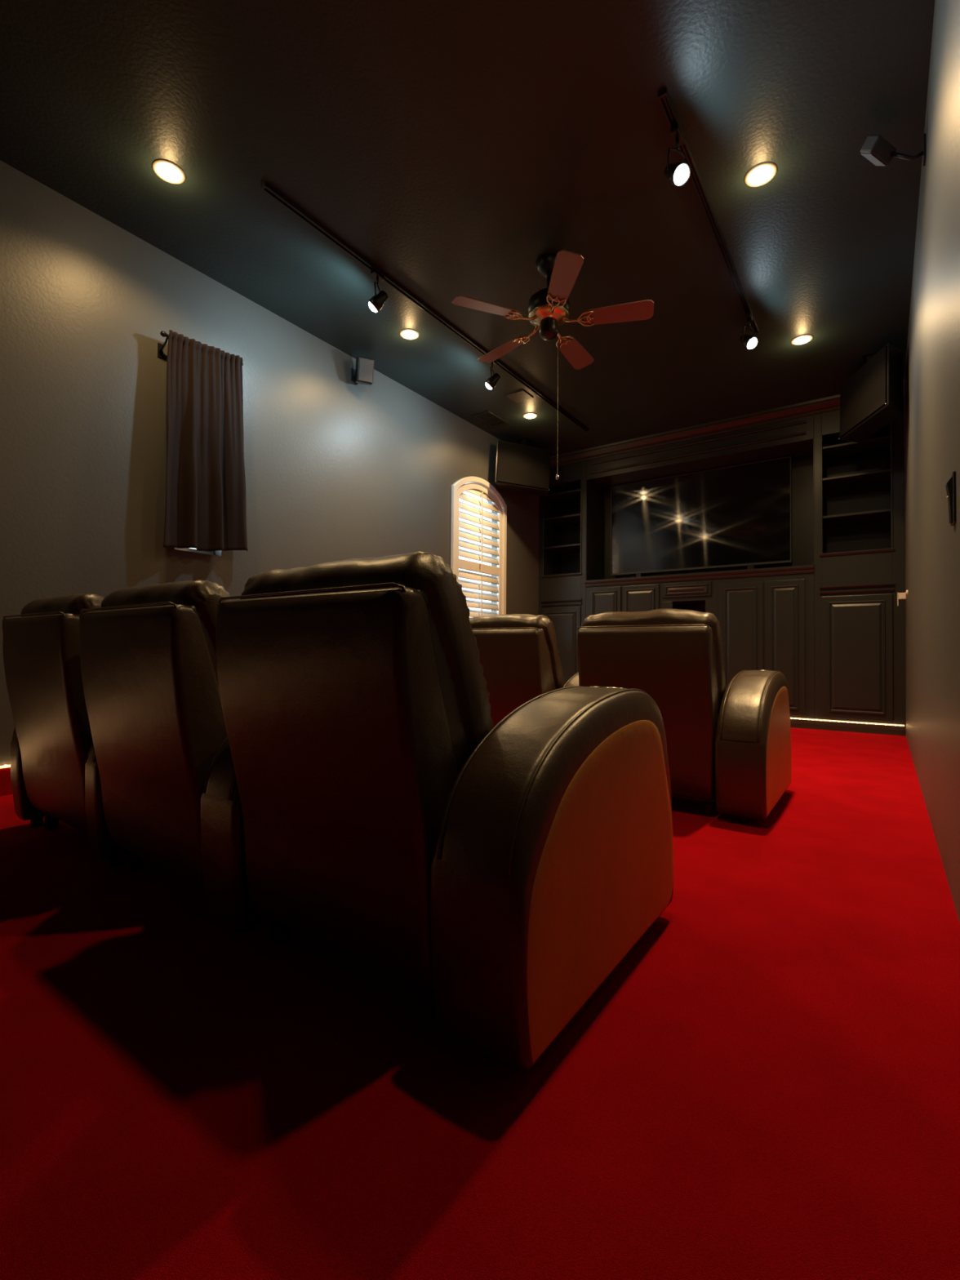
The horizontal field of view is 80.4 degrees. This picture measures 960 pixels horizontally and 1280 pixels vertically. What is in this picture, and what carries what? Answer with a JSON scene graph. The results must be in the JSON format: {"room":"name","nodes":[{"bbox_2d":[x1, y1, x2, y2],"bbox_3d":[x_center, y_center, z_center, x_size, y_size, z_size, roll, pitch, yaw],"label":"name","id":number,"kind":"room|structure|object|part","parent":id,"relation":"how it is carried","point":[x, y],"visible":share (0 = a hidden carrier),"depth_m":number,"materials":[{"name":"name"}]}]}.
{"room":"home theater","nodes":[
{"label":"home theater","id":0,"kind":"room"},
{"bbox_2d":[0,160,539,768],"bbox_3d":[-1.686,-0.746,3.636,0.160,3.000,9.480,0,-1,35],"label":"wall","id":1,"kind":"structure","parent":0,"point":[337,468],"depth_m":3.23,"materials":[{"name":"grey paint"}]},
{"bbox_2d":[0,764,10,768],"bbox_3d":[-1.785,0.611,3.329,0.014,0.013,8.556,0,-1,35],"label":"led strip","id":2,"kind":"object","parent":1,"relation":"attached to","point":[5,766],"visible":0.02,"depth_m":2.68,"materials":[{"name":"beige"}]},
{"bbox_2d":[0,768,13,795],"bbox_3d":[-1.783,0.685,3.338,0.014,0.125,8.616,0,-1,35],"label":"baseboard","id":3,"kind":"structure","parent":1,"relation":"attached to","point":[6,788],"depth_m":2.68,"materials":[{"name":"red carpet"}]},
{"bbox_2d":[174,547,213,555],"bbox_3d":[-1.798,-1.050,3.532,0.040,1.039,0.290,0,-1,35],"label":"window","id":4,"kind":"structure","parent":1,"relation":"in","point":[211,553],"depth_m":3.54,"materials":[{"name":"white paint"}]},
{"bbox_2d":[157,330,243,365],"bbox_3d":[-1.681,-1.697,3.422,0.104,0.145,0.507,0,-1,35],"label":"curtain rod","id":5,"kind":"object","parent":1,"relation":"attached to","point":[160,347],"visible":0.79,"depth_m":3.26,"materials":[{"name":"black metal"}]},
{"bbox_2d":[163,329,247,551],"bbox_3d":[-1.628,-1.146,3.412,0.087,1.268,0.529,0,-1,33],"label":"curtain","id":6,"kind":"object","parent":5,"relation":"hanging from","point":[206,504],"visible":1,"depth_m":3.40,"materials":[{"name":"fabric"}]},
{"bbox_2d":[351,355,374,385],"bbox_3d":[-0.916,-2.092,4.431,0.147,0.201,0.195,1,-1,-23],"label":"speaker","id":7,"kind":"object","parent":1,"relation":"attached to","point":[363,372],"visible":1,"depth_m":4.37},
{"bbox_3d":[-0.990,-2.086,4.485,0.008,0.100,0.060,0,-1,35],"label":"wall plate","id":8,"kind":"part","parent":7,"relation":"part of","materials":[{"name":"black plastic"}]},
{"bbox_2d":[358,357,373,382],"bbox_3d":[-0.877,-2.074,4.370,0.104,0.152,0.054,1,-1,-23],"label":"grille","id":9,"kind":"object","parent":7,"relation":"attached to","point":[365,364],"depth_m":4.37,"materials":[{"name":"grey fabric"}]},
{"bbox_2d":[450,476,506,617],"bbox_3d":[-0.039,-0.831,5.897,0.160,1.675,0.950,0,-1,35],"label":"window shutter","id":10,"kind":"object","parent":1,"relation":"in","point":[476,486],"depth_m":5.86,"materials":[{"name":"white paint"}]},
{"bbox_3d":[0.017,-0.404,5.847,0.015,0.520,0.015,0,-1,13],"label":"tilt rod","id":11,"kind":"part","parent":10,"relation":"part of","materials":[{"name":"white paint"}]},
{"bbox_3d":[0.022,-1.159,5.861,0.015,0.730,0.015,0,-1,13],"label":"tilt rod","id":12,"kind":"part","parent":10,"relation":"part of","materials":[{"name":"white paint"}]},
{"bbox_2d":[0,0,934,456],"bbox_3d":[-0.158,-2.314,2.591,3.875,0.120,9.480,0,-1,35],"label":"ceiling","id":13,"kind":"structure","parent":0,"point":[455,146],"depth_m":2.69,"materials":[{"name":"grey paint"}]},
{"bbox_2d":[151,158,186,184],"bbox_3d":[-1.501,-2.250,2.743,0.144,0.022,0.144,0,-1,35],"label":"recessed light","id":14,"kind":"object","parent":13,"relation":"in","point":[167,171],"visible":1,"depth_m":2.73,"materials":[{"name":"beige glass"}]},
{"bbox_2d":[399,328,419,339],"bbox_3d":[-0.514,-2.218,4.139,0.144,0.022,0.144,0,-1,35],"label":"recessed light","id":15,"kind":"object","parent":13,"relation":"in","point":[407,333],"visible":1,"depth_m":4.12,"materials":[{"name":"beige glass"}]},
{"bbox_2d":[260,181,588,431],"bbox_3d":[0.021,-2.211,4.349,0.036,0.021,3.784,0,-1,35],"label":"track","id":16,"kind":"object","parent":13,"relation":"attached to","point":[264,186],"visible":1,"depth_m":3.57,"materials":[{"name":"black metal"}]},
{"bbox_2d":[368,268,388,312],"bbox_3d":[-0.618,-2.105,3.437,0.118,0.232,0.100,0,-1,35],"label":"track spotlight","id":17,"kind":"object","parent":16,"relation":"attached to","point":[376,302],"visible":1,"depth_m":3.42,"materials":[{"name":"black metal"}]},
{"bbox_3d":[-0.645,-2.019,3.444,0.061,0.059,0.070,0,-1,35],"label":"bulb","id":18,"kind":"part","parent":17,"relation":"part of","materials":[{"name":"white glass"}]},
{"bbox_2d":[484,360,500,389],"bbox_3d":[0.099,-2.082,4.450,0.119,0.232,0.099,0,-1,35],"label":"track spotlight","id":19,"kind":"object","parent":16,"relation":"attached to","point":[491,383],"visible":0.94,"depth_m":4.43,"materials":[{"name":"black metal"}]},
{"bbox_3d":[0.072,-1.995,4.458,0.061,0.058,0.072,0,-1,35],"label":"bulb","id":20,"kind":"part","parent":19,"relation":"part of","materials":[{"name":"white glass"}]},
{"bbox_2d":[471,410,508,427],"bbox_3d":[0.102,-2.192,5.651,0.200,0.010,0.360,0,-1,35],"label":"ceiling vent","id":21,"kind":"object","parent":13,"relation":"in","point":[476,415],"visible":1,"depth_m":5.64,"materials":[{"name":"black metal"}]},
{"bbox_2d":[506,390,533,402],"bbox_3d":[0.360,-2.201,5.141,0.180,0.006,0.185,0,-1,35],"label":"ceiling access panel","id":22,"kind":"object","parent":13,"relation":"attached to","point":[520,396],"visible":1,"depth_m":5.13,"materials":[{"name":"grey paint"}]},
{"bbox_2d":[494,436,551,496],"bbox_3d":[0.476,-1.905,6.171,0.819,0.559,0.252,1,-1,-29],"label":"loudspeaker","id":23,"kind":"object","parent":13,"relation":"hanging from","point":[523,468],"visible":1,"depth_m":6.07,"materials":[{"name":"black plastic"}]},
{"bbox_2d":[522,412,537,418],"bbox_3d":[0.491,-2.185,5.559,0.144,0.022,0.144,0,-1,35],"label":"recessed light","id":24,"kind":"object","parent":13,"relation":"in","point":[530,415],"visible":1,"depth_m":5.53,"materials":[{"name":"beige glass"}]},
{"bbox_2d":[451,249,653,479],"bbox_3d":[0.417,-1.583,3.387,1.155,1.304,1.119,0,-1,35],"label":"ceiling fan","id":25,"kind":"object","parent":13,"relation":"hanging from","point":[548,308],"visible":1,"depth_m":3.28,"materials":[{"name":"brown wood"}]},
{"bbox_3d":[0.035,-1.880,3.208,0.389,0.037,0.135,1,-1,-22],"label":"blade","id":26,"kind":"part","parent":25,"relation":"part of","materials":[{"name":"brown wood"}]},
{"bbox_3d":[0.148,-1.871,3.664,0.135,0.037,0.389,1,-1,-40],"label":"blade","id":27,"kind":"part","parent":25,"relation":"part of","materials":[{"name":"brown wood"}]},
{"bbox_3d":[0.453,-1.396,3.324,0.003,0.860,0.011,1,-1,-28],"label":"pull chain","id":28,"kind":"part","parent":25,"relation":"part of","materials":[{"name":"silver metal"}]},
{"bbox_3d":[0.434,-1.881,2.960,0.135,0.037,0.389,0,-1,-4],"label":"blade","id":29,"kind":"part","parent":25,"relation":"part of","materials":[{"name":"brown wood"}]},
{"bbox_3d":[0.612,-1.867,3.701,0.141,0.037,0.393,0,-1,35],"label":"blade","id":30,"kind":"part","parent":25,"relation":"part of","materials":[{"name":"brown wood"}]},
{"bbox_3d":[0.793,-1.873,3.262,0.389,0.037,0.135,0,-1,14],"label":"blade","id":31,"kind":"part","parent":25,"relation":"part of","materials":[{"name":"brown wood"}]},
{"bbox_2d":[657,87,759,333],"bbox_3d":[1.359,-2.221,3.194,0.036,0.021,2.124,0,-1,35],"label":"track","id":32,"kind":"object","parent":13,"relation":"attached to","point":[664,97],"visible":0.97,"depth_m":2.90,"materials":[{"name":"black metal"}]},
{"bbox_2d":[664,124,690,186],"bbox_3d":[0.864,-2.111,2.499,0.117,0.232,0.100,0,-1,35],"label":"track spotlight","id":33,"kind":"object","parent":32,"relation":"attached to","point":[678,173],"visible":1,"depth_m":2.48,"materials":[{"name":"black metal"}]},
{"bbox_3d":[0.878,-2.025,2.476,0.062,0.059,0.069,0,-1,35],"label":"bulb","id":34,"kind":"part","parent":33,"relation":"part of","materials":[{"name":"white glass"}]},
{"bbox_2d":[739,311,758,350],"bbox_3d":[1.816,-2.080,3.846,0.117,0.232,0.100,0,-1,35],"label":"track spotlight","id":35,"kind":"object","parent":32,"relation":"attached to","point":[749,342],"visible":1,"depth_m":3.82,"materials":[{"name":"black metal"}]},
{"bbox_3d":[1.830,-1.994,3.823,0.062,0.059,0.069,0,-1,35],"label":"bulb","id":36,"kind":"part","parent":35,"relation":"part of","materials":[{"name":"white glass"}]},
{"bbox_2d":[744,161,777,186],"bbox_3d":[1.351,-2.229,2.735,0.144,0.022,0.144,0,-1,35],"label":"recessed light","id":37,"kind":"object","parent":13,"relation":"in","point":[761,174],"visible":1,"depth_m":2.72,"materials":[{"name":"beige glass"}]},
{"bbox_2d":[791,333,813,345],"bbox_3d":[2.364,-2.196,4.173,0.144,0.022,0.144,0,-1,35],"label":"recessed light","id":38,"kind":"object","parent":13,"relation":"in","point":[806,338],"visible":1,"depth_m":4.15,"materials":[{"name":"beige glass"}]},
{"bbox_2d":[838,342,903,443],"bbox_3d":[3.010,-1.918,4.379,0.252,0.559,0.819,0,-1,10],"label":"loudspeaker","id":39,"kind":"object","parent":13,"relation":"hanging from","point":[872,397],"visible":1,"depth_m":4.22,"materials":[{"name":"black plastic"}]},
{"bbox_2d":[840,345,886,436],"bbox_3d":[2.914,-1.875,4.340,0.032,0.430,0.674,0,-1,7],"label":"grille","id":40,"kind":"object","parent":39,"relation":"attached to","point":[863,397],"depth_m":4.31,"materials":[{"name":"black fabric"}]},
{"bbox_2d":[0,727,959,1279],"bbox_3d":[-0.181,0.805,2.535,3.875,0.120,9.480,0,-1,35],"label":"floor","id":41,"kind":"structure","parent":0,"point":[766,1085],"depth_m":0.91,"materials":[{"name":"red carpet"}]},
{"bbox_2d":[2,593,104,833],"bbox_3d":[-1.336,0.290,2.309,0.682,0.886,0.857,0,-1,35],"label":"recliner","id":42,"kind":"object","parent":41,"relation":"on","point":[51,743],"visible":0.36,"depth_m":1.92,"materials":[{"name":"brown leather"}]},
{"bbox_3d":[-1.557,0.412,2.500,0.098,0.576,0.795,0,-1,35],"label":"armrest","id":43,"kind":"part","parent":42,"relation":"part of","materials":[{"name":"brown leather"}]},
{"bbox_2d":[21,593,104,617],"bbox_3d":[-1.440,0.085,2.081,0.588,0.485,0.283,0,-1,35],"label":"cushion","id":44,"kind":"object","parent":42,"relation":"on","point":[72,606],"depth_m":1.88,"materials":[{"name":"brown leather"}]},
{"bbox_2d":[79,579,231,887],"bbox_3d":[-0.769,0.287,1.908,0.682,0.886,0.857,0,-1,35],"label":"recliner","id":45,"kind":"object","parent":41,"relation":"on","point":[148,660],"visible":0.47,"depth_m":1.50,"materials":[{"name":"brown leather"}]},
{"bbox_3d":[-0.991,0.409,2.100,0.098,0.576,0.795,0,-1,35],"label":"armrest","id":46,"kind":"part","parent":45,"relation":"part of","materials":[{"name":"brown leather"}]},
{"bbox_2d":[100,579,231,649],"bbox_3d":[-0.874,0.082,1.680,0.588,0.485,0.283,0,-1,35],"label":"cushion","id":47,"kind":"object","parent":45,"relation":"on","point":[197,600],"depth_m":1.45,"materials":[{"name":"brown leather"}]},
{"bbox_2d":[200,551,673,1072],"bbox_3d":[-0.106,0.282,1.437,0.937,0.888,0.860,0,-1,35],"label":"recliner","id":48,"kind":"object","parent":41,"relation":"on","point":[362,797],"visible":1,"depth_m":1.05,"materials":[{"name":"brown leather"}]},
{"bbox_3d":[-0.404,0.406,1.685,0.164,0.576,0.795,0,-1,35],"label":"armrest","id":49,"kind":"part","parent":48,"relation":"part of","materials":[{"name":"brown leather"}]},
{"bbox_2d":[240,551,493,754],"bbox_3d":[-0.260,0.078,1.246,0.588,0.488,0.278,0,-1,35],"label":"cushion","id":50,"kind":"object","parent":48,"relation":"on","point":[451,711],"depth_m":1.04,"materials":[{"name":"brown leather"}]},
{"bbox_3d":[0.214,0.402,1.247,0.190,0.576,0.795,0,-1,35],"label":"armrest","id":51,"kind":"part","parent":48,"relation":"part of","materials":[{"name":"brown leather"}]},
{"bbox_3d":[0.291,0.428,1.194,0.009,0.496,0.760,0,-1,35],"label":"panel","id":52,"kind":"part","parent":48,"relation":"part of","materials":[{"name":"brown leather"}]},
{"bbox_2d":[469,613,564,728],"bbox_3d":[0.217,0.317,3.314,0.774,0.891,0.858,0,-1,35],"label":"recliner","id":53,"kind":"object","parent":41,"relation":"on","point":[519,657],"visible":0.38,"depth_m":2.87,"materials":[{"name":"brown leather"}]},
{"bbox_2d":[469,613,564,688],"bbox_3d":[0.143,0.113,3.068,0.608,0.494,0.283,0,-1,35],"label":"cushion","id":54,"kind":"object","parent":53,"relation":"on","point":[550,676],"depth_m":2.87,"materials":[{"name":"brown leather"}]},
{"bbox_2d":[538,460,587,683],"bbox_3d":[1.093,-0.618,6.889,0.618,2.900,0.515,0,-1,35],"label":"bookcase","id":55,"kind":"object","parent":41,"relation":"on","point":[562,511],"visible":0.53,"depth_m":6.77,"materials":[{"name":"grey paint"}]},
{"bbox_3d":[0.944,0.163,6.669,0.395,0.990,0.013,0,-1,35],"label":"raised panel","id":56,"kind":"part","parent":55,"relation":"part of","materials":[{"name":"grey paint"}]},
{"bbox_3d":[0.958,-0.414,6.692,0.525,0.036,0.022,0,-1,35],"label":"ledge moulding","id":57,"kind":"part","parent":55,"relation":"part of","materials":[{"name":"grey paint"}]},
{"bbox_3d":[0.956,-0.460,6.690,0.525,0.036,0.028,0,-1,35],"label":"ledge moulding","id":58,"kind":"part","parent":55,"relation":"part of","materials":[{"name":"grey paint"}]},
{"bbox_3d":[0.961,-0.760,6.699,0.525,0.036,0.020,0,-1,35],"label":"ledge moulding","id":59,"kind":"part","parent":55,"relation":"part of","materials":[{"name":"grey paint"}]},
{"bbox_3d":[1.103,-1.104,6.902,0.493,0.022,0.459,0,-1,35],"label":"shelf","id":60,"kind":"part","parent":55,"relation":"part of","materials":[{"name":"grey paint"}]},
{"bbox_3d":[0.954,0.163,6.683,0.497,1.092,0.022,0,-1,35],"label":"door","id":61,"kind":"part","parent":55,"relation":"part of","materials":[{"name":"grey paint"}]},
{"bbox_3d":[1.107,-1.741,6.913,0.493,0.022,0.459,0,-1,35],"label":"shelf","id":62,"kind":"part","parent":55,"relation":"part of","materials":[{"name":"grey paint"}]},
{"bbox_3d":[1.105,-1.452,6.908,0.493,0.022,0.459,0,-1,35],"label":"shelf","id":63,"kind":"part","parent":55,"relation":"part of","materials":[{"name":"grey paint"}]},
{"bbox_3d":[0.967,-1.317,6.712,0.511,1.090,0.011,0,-1,35],"label":"niche trim","id":64,"kind":"part","parent":55,"relation":"part of","materials":[{"name":"grey paint"}]},
{"bbox_2d":[562,608,791,823],"bbox_3d":[0.938,0.313,2.801,0.963,0.890,0.862,0,-1,35],"label":"recliner","id":65,"kind":"object","parent":41,"relation":"on","point":[729,749],"visible":0.78,"depth_m":2.40,"materials":[{"name":"brown leather"}]},
{"bbox_2d":[581,608,726,703],"bbox_3d":[0.787,0.110,2.610,0.608,0.492,0.281,0,-1,35],"label":"cushion","id":66,"kind":"object","parent":65,"relation":"on","point":[713,691],"depth_m":2.43,"materials":[{"name":"brown leather"}]},
{"bbox_3d":[0.960,0.604,2.851,0.560,0.210,0.645,0,-1,35],"label":"frame","id":67,"kind":"part","parent":65,"relation":"part of","materials":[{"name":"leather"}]},
{"bbox_3d":[1.269,0.435,2.605,0.190,0.576,0.795,0,-1,35],"label":"armrest","id":68,"kind":"part","parent":65,"relation":"part of","materials":[{"name":"brown leather"}]},
{"bbox_3d":[1.346,0.460,2.552,0.009,0.496,0.760,0,-1,35],"label":"panel","id":69,"kind":"part","parent":65,"relation":"part of","materials":[{"name":"brown leather"}]},
{"bbox_2d":[584,414,814,728],"bbox_3d":[2.283,-0.623,6.070,2.268,2.900,0.558,0,-1,35],"label":"media cabinet","id":70,"kind":"object","parent":41,"relation":"on","point":[765,614],"visible":0.44,"depth_m":5.67,"materials":[{"name":"grey paint"}]},
{"bbox_3d":[1.389,-0.245,6.364,0.300,0.610,0.013,0,-1,35],"label":"raised panel","id":71,"kind":"part","parent":70,"relation":"part of","materials":[{"name":"grey paint"}]},
{"bbox_3d":[1.399,-0.244,6.378,0.382,0.692,0.022,0,-1,35],"label":"door","id":72,"kind":"part","parent":70,"relation":"part of","materials":[{"name":"grey paint"}]},
{"bbox_3d":[1.723,-0.246,6.127,0.320,0.610,0.013,0,-1,35],"label":"raised panel","id":73,"kind":"part","parent":70,"relation":"part of","materials":[{"name":"grey paint"}]},
{"bbox_3d":[1.733,-0.246,6.141,0.402,0.692,0.022,0,-1,35],"label":"door","id":74,"kind":"part","parent":70,"relation":"part of","materials":[{"name":"grey paint"}]},
{"bbox_3d":[2.121,-0.519,5.852,0.430,0.098,0.013,0,-1,35],"label":"raised panel","id":75,"kind":"part","parent":70,"relation":"part of","materials":[{"name":"grey paint"}]},
{"bbox_3d":[2.131,-0.519,5.866,0.482,0.150,0.022,0,-1,35],"label":"drawer","id":76,"kind":"part","parent":70,"relation":"part of","materials":[{"name":"grey paint"}]},
{"bbox_3d":[2.146,-1.967,5.887,2.148,0.133,0.022,0,-1,35],"label":"header moulding","id":77,"kind":"part","parent":70,"relation":"part of","materials":[{"name":"grey paint"}]},
{"bbox_2d":[584,564,814,586],"bbox_3d":[2.283,-0.642,6.071,2.268,0.077,0.558,0,-1,35],"label":"countertop","id":78,"kind":"structure","parent":70,"relation":"on","point":[804,569],"depth_m":5.74,"materials":[{"name":"grey paint"}]},
{"bbox_2d":[610,456,791,577],"bbox_3d":[2.348,-1.256,6.243,1.900,1.157,0.175,0,-1,35],"label":"television","id":79,"kind":"object","parent":70,"relation":"in","point":[740,515],"visible":0.85,"depth_m":6.15,"materials":[{"name":"black plastic"}]},
{"bbox_2d":[550,380,904,467],"bbox_3d":[2.152,-2.125,5.857,3.555,0.104,0.106,0,-1,35],"label":"trim","id":80,"kind":"structure","parent":70,"relation":"attached to","point":[830,403],"depth_m":5.74,"materials":[{"name":"grey paint"}]},
{"bbox_3d":[2.539,0.069,5.542,0.295,1.160,0.013,0,-1,35],"label":"raised panel","id":81,"kind":"part","parent":70,"relation":"part of","materials":[{"name":"grey paint"}]},
{"bbox_3d":[2.550,0.070,5.557,0.397,1.262,0.022,0,-1,35],"label":"door","id":82,"kind":"part","parent":70,"relation":"part of","materials":[{"name":"grey paint"}]},
{"bbox_3d":[2.852,0.068,5.322,0.230,1.160,0.013,0,-1,35],"label":"raised panel","id":83,"kind":"part","parent":70,"relation":"part of","materials":[{"name":"grey paint"}]},
{"bbox_3d":[2.862,0.068,5.336,0.332,1.262,0.022,0,-1,35],"label":"door","id":84,"kind":"part","parent":70,"relation":"part of","materials":[{"name":"grey paint"}]},
{"bbox_2d":[790,717,904,726],"bbox_3d":[2.150,0.731,5.815,3.515,0.010,0.016,0,-1,35],"label":"led strip","id":85,"kind":"object","parent":70,"relation":"attached to","point":[790,717],"visible":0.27,"depth_m":5.03,"materials":[{"name":"beige plastic"}]},
{"bbox_2d":[813,396,905,736],"bbox_3d":[3.470,-0.630,5.208,0.665,2.900,0.515,0,-1,35],"label":"bookcase","id":86,"kind":"object","parent":41,"relation":"on","point":[859,488],"visible":0.94,"depth_m":5.06,"materials":[{"name":"grey paint"}]},
{"bbox_3d":[3.471,-1.754,5.241,0.518,0.022,0.459,0,-1,35],"label":"shelf","id":87,"kind":"part","parent":86,"relation":"part of","materials":[{"name":"grey paint"}]},
{"bbox_3d":[3.469,-1.465,5.236,0.518,0.022,0.459,0,-1,35],"label":"shelf","id":88,"kind":"part","parent":86,"relation":"part of","materials":[{"name":"grey paint"}]},
{"bbox_3d":[3.467,-1.117,5.230,0.518,0.022,0.459,0,-1,35],"label":"shelf","id":89,"kind":"part","parent":86,"relation":"part of","materials":[{"name":"grey paint"}]},
{"bbox_3d":[3.331,-1.329,5.040,0.536,1.090,0.011,0,-1,35],"label":"niche trim","id":90,"kind":"part","parent":86,"relation":"part of","materials":[{"name":"grey paint"}]},
{"bbox_3d":[3.308,0.150,4.997,0.420,0.990,0.013,0,-1,35],"label":"raised panel","id":91,"kind":"part","parent":86,"relation":"part of","materials":[{"name":"grey paint"}]},
{"bbox_3d":[3.321,-0.426,5.020,0.550,0.036,0.022,0,-1,35],"label":"ledge moulding","id":92,"kind":"part","parent":86,"relation":"part of","materials":[{"name":"grey paint"}]},
{"bbox_3d":[3.320,-0.472,5.018,0.550,0.036,0.028,0,-1,35],"label":"ledge moulding","id":93,"kind":"part","parent":86,"relation":"part of","materials":[{"name":"grey paint"}]},
{"bbox_3d":[3.325,-0.772,5.027,0.550,0.036,0.020,0,-1,35],"label":"ledge moulding","id":94,"kind":"part","parent":86,"relation":"part of","materials":[{"name":"grey paint"}]},
{"bbox_3d":[3.318,0.150,5.011,0.522,1.092,0.022,0,-1,35],"label":"door","id":95,"kind":"part","parent":86,"relation":"part of","materials":[{"name":"grey paint"}]},
{"bbox_2d":[903,0,959,923],"bbox_3d":[1.347,-0.762,1.491,0.160,3.000,9.480,0,-1,35],"label":"wall","id":96,"kind":"structure","parent":0,"point":[931,385],"depth_m":1.97,"materials":[{"name":"grey paint"}]},
{"bbox_2d":[860,133,926,166],"bbox_3d":[1.783,-2.114,2.456,0.230,0.124,0.171,0,-1,35],"label":"speaker","id":97,"kind":"object","parent":96,"relation":"attached to","point":[875,148],"visible":1,"depth_m":2.46},
{"bbox_2d":[860,153,886,165],"bbox_3d":[1.730,-2.112,2.498,0.125,0.035,0.043,1,-1,-29],"label":"grille","id":98,"kind":"object","parent":97,"relation":"attached to","point":[877,159],"depth_m":2.48,"materials":[{"name":"grey plastic"}]},
{"bbox_3d":[1.852,-2.101,2.465,0.124,0.055,0.029,0,-1,21],"label":"bracket arm","id":99,"kind":"part","parent":97,"relation":"part of","materials":[{"name":"black plastic"}]},
{"bbox_3d":[1.906,-2.102,2.437,0.008,0.100,0.060,0,-1,35],"label":"wall plate","id":100,"kind":"part","parent":97,"relation":"part of","materials":[{"name":"black plastic"}]},
{"bbox_2d":[897,592,906,606],"bbox_3d":[3.414,-0.331,4.601,0.056,0.109,0.050,0,-1,35],"label":"plug adapter","id":101,"kind":"object","parent":96,"relation":"attached to","point":[900,595],"visible":1,"depth_m":4.59,"materials":[{"name":"beige plastic"}]},
{"bbox_2d":[945,471,955,525],"bbox_3d":[1.274,-0.381,1.539,0.018,0.134,0.072,0,-1,35],"label":"wall switch","id":102,"kind":"object","parent":96,"relation":"attached to","point":[950,486],"visible":1,"depth_m":1.52,"materials":[{"name":"black plastic"}]},
{"bbox_3d":[1.279,-0.381,1.536,0.006,0.134,0.072,0,-1,35],"label":"plate","id":103,"kind":"part","parent":102,"relation":"part of","materials":[{"name":"black plastic"}]}
]}

